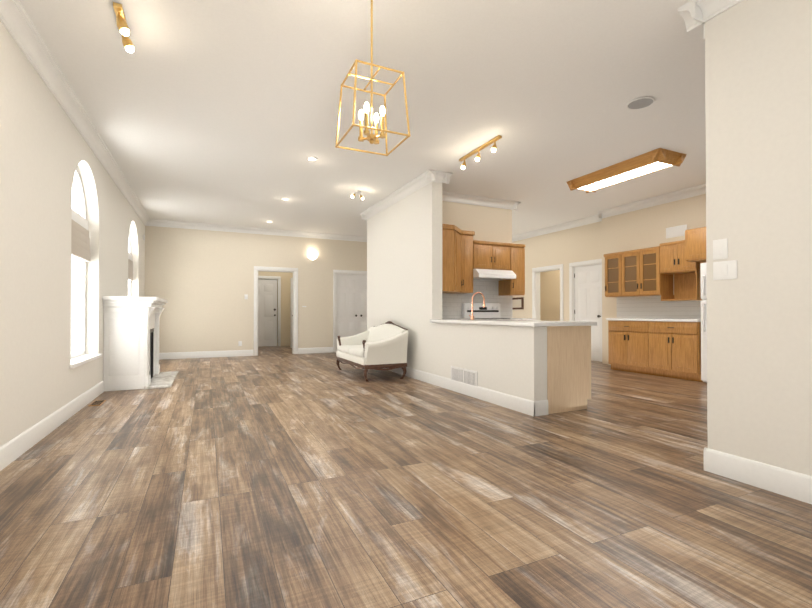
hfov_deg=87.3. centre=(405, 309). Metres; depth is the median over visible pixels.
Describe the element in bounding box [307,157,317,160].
recessed light
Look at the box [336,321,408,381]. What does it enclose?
loveseat
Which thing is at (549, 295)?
wall
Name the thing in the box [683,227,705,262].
upper cabinet
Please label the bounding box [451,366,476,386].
air vent
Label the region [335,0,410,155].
pendant chandelier
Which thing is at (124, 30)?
ceiling spotlights
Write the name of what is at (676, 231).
air vent
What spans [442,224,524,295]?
upper cabinet
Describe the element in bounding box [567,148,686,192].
ceiling light
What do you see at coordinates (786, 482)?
baseboard
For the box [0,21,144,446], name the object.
wall
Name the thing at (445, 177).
crown molding
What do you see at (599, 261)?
door frame
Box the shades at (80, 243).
[71,220,90,261]
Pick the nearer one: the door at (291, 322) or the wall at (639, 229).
the wall at (639, 229)
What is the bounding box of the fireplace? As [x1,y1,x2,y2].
[102,296,177,390]
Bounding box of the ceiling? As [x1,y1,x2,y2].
[19,0,705,236]
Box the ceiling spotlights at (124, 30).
[113,2,134,52]
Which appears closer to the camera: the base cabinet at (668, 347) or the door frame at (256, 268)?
the base cabinet at (668, 347)
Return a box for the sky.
[72,186,76,352]
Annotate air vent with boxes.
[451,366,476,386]
[666,224,686,237]
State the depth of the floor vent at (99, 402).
4.76 m
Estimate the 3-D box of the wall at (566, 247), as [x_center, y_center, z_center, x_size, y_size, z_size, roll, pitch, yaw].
[3.148,-0.405,10.828,0.150,3.040,4.830,0,-1,-25]
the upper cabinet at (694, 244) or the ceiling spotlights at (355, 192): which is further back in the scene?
the ceiling spotlights at (355, 192)
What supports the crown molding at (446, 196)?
attached to the wall at (490, 224)
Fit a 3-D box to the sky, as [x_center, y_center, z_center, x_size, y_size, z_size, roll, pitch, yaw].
[-4.866,-0.479,5.824,0.050,4.100,8.000,0,-1,-25]
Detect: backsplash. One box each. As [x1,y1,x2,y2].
[442,280,511,318]
[617,296,700,318]
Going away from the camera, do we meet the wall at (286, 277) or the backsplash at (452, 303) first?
the backsplash at (452, 303)
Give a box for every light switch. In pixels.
[713,238,727,259]
[713,260,736,279]
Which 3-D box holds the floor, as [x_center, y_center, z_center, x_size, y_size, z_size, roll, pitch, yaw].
[1.511,1.127,6.586,11.600,0.100,17.400,0,-1,-25]
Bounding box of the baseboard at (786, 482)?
[0,347,811,503]
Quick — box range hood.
[473,269,515,280]
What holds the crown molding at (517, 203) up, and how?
attached to the wall at (490, 224)
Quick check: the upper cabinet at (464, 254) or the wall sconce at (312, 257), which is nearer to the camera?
the upper cabinet at (464, 254)
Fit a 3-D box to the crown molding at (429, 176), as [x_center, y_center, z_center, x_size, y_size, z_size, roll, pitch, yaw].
[-0.247,-1.891,7.364,0.128,0.130,2.966,0,-1,-25]
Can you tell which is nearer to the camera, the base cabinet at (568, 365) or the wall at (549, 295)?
the base cabinet at (568, 365)
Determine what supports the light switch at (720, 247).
attached to the wall at (758, 83)
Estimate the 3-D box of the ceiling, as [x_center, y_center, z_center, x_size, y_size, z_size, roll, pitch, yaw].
[1.511,-2.012,6.614,11.600,0.100,17.400,0,-1,-25]
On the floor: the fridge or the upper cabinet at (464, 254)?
the fridge
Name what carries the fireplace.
on the floor
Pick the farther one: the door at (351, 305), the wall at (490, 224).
the door at (351, 305)
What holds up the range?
on the floor
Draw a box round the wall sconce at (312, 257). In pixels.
[307,255,316,260]
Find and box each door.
[258,279,276,346]
[290,278,292,347]
[337,274,366,349]
[574,264,601,361]
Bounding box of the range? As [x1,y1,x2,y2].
[462,303,520,319]
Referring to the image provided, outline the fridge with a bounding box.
[700,263,706,382]
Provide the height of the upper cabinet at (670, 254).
0.470 m
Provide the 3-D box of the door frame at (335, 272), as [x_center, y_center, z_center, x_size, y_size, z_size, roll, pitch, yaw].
[-1.285,0.052,11.321,1.370,2.135,0.170,0,-1,-25]
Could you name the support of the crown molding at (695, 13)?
attached to the wall at (758, 83)
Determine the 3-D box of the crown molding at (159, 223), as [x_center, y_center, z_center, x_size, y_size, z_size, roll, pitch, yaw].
[-1.688,-1.858,11.018,8.460,0.130,0.108,0,-1,-25]
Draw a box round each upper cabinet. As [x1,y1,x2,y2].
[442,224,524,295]
[603,255,618,296]
[619,247,674,296]
[659,243,700,274]
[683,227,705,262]
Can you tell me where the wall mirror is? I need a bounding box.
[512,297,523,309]
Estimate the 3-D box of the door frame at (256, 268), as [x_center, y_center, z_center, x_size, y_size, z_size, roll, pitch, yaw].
[-3.188,0.044,10.431,1.040,2.135,0.170,0,-1,-25]
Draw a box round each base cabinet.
[483,324,593,413]
[606,318,645,373]
[646,322,702,381]
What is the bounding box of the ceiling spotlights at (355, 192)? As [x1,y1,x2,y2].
[351,190,363,199]
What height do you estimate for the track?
0.181 m
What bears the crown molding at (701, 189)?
attached to the wall at (639, 229)
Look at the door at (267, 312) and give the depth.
12.88 m
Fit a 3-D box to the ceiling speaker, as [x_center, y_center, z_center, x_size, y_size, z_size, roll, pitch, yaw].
[2.251,-1.975,4.089,0.246,0.017,0.246,0,-1,-25]
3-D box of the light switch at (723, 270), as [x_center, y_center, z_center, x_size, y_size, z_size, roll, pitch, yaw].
[1.990,-0.243,2.660,0.010,0.115,0.135,0,-1,-25]
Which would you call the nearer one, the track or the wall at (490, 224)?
the track
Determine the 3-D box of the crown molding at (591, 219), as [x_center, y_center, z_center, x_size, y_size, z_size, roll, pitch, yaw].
[3.108,-1.862,10.608,0.120,0.130,4.658,0,-1,-25]
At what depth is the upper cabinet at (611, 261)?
7.91 m
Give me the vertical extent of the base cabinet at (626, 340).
0.882 m
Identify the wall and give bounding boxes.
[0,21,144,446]
[145,226,366,355]
[258,271,292,345]
[367,182,546,400]
[442,201,511,242]
[512,221,601,320]
[540,270,559,320]
[602,194,705,364]
[705,0,811,475]
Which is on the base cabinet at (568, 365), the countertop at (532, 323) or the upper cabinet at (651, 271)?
the countertop at (532, 323)
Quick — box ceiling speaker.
[626,97,654,109]
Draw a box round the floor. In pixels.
[0,346,811,607]
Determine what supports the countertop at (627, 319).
on the base cabinet at (668, 347)
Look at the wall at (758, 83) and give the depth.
2.49 m
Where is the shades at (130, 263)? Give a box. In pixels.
[128,259,132,280]
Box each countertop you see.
[430,320,596,327]
[626,318,700,321]
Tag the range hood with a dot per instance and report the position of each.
(489, 274)
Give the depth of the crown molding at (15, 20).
3.68 m
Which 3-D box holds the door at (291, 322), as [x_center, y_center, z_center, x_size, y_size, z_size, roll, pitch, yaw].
[-3.223,0.106,12.053,0.128,2.020,0.800,0,-1,-25]
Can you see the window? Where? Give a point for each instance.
(79, 357)
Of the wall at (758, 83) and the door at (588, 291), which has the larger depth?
the door at (588, 291)
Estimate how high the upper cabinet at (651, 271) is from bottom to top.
0.780 m
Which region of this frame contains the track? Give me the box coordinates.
[459,135,501,168]
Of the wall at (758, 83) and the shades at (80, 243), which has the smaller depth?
the wall at (758, 83)
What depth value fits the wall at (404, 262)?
6.20 m
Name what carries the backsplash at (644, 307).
attached to the wall at (639, 229)
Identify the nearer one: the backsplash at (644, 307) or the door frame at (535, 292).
the backsplash at (644, 307)
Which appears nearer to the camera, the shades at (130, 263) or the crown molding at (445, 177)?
the crown molding at (445, 177)
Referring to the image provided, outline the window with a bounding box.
[69,168,131,367]
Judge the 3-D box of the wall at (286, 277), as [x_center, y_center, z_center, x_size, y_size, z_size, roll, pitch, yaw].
[-4.196,-0.386,12.954,1.650,3.040,0.150,0,-1,-25]
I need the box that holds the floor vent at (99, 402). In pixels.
[89,400,105,405]
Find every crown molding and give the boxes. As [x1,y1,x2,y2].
[0,0,151,225]
[148,220,366,241]
[360,169,439,219]
[436,172,452,183]
[442,191,515,209]
[502,201,520,209]
[512,215,601,241]
[596,184,705,219]
[678,0,742,32]
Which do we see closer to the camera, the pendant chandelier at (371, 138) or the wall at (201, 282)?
the pendant chandelier at (371, 138)
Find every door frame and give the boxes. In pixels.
[254,266,297,355]
[333,270,366,352]
[532,264,562,320]
[569,259,601,320]

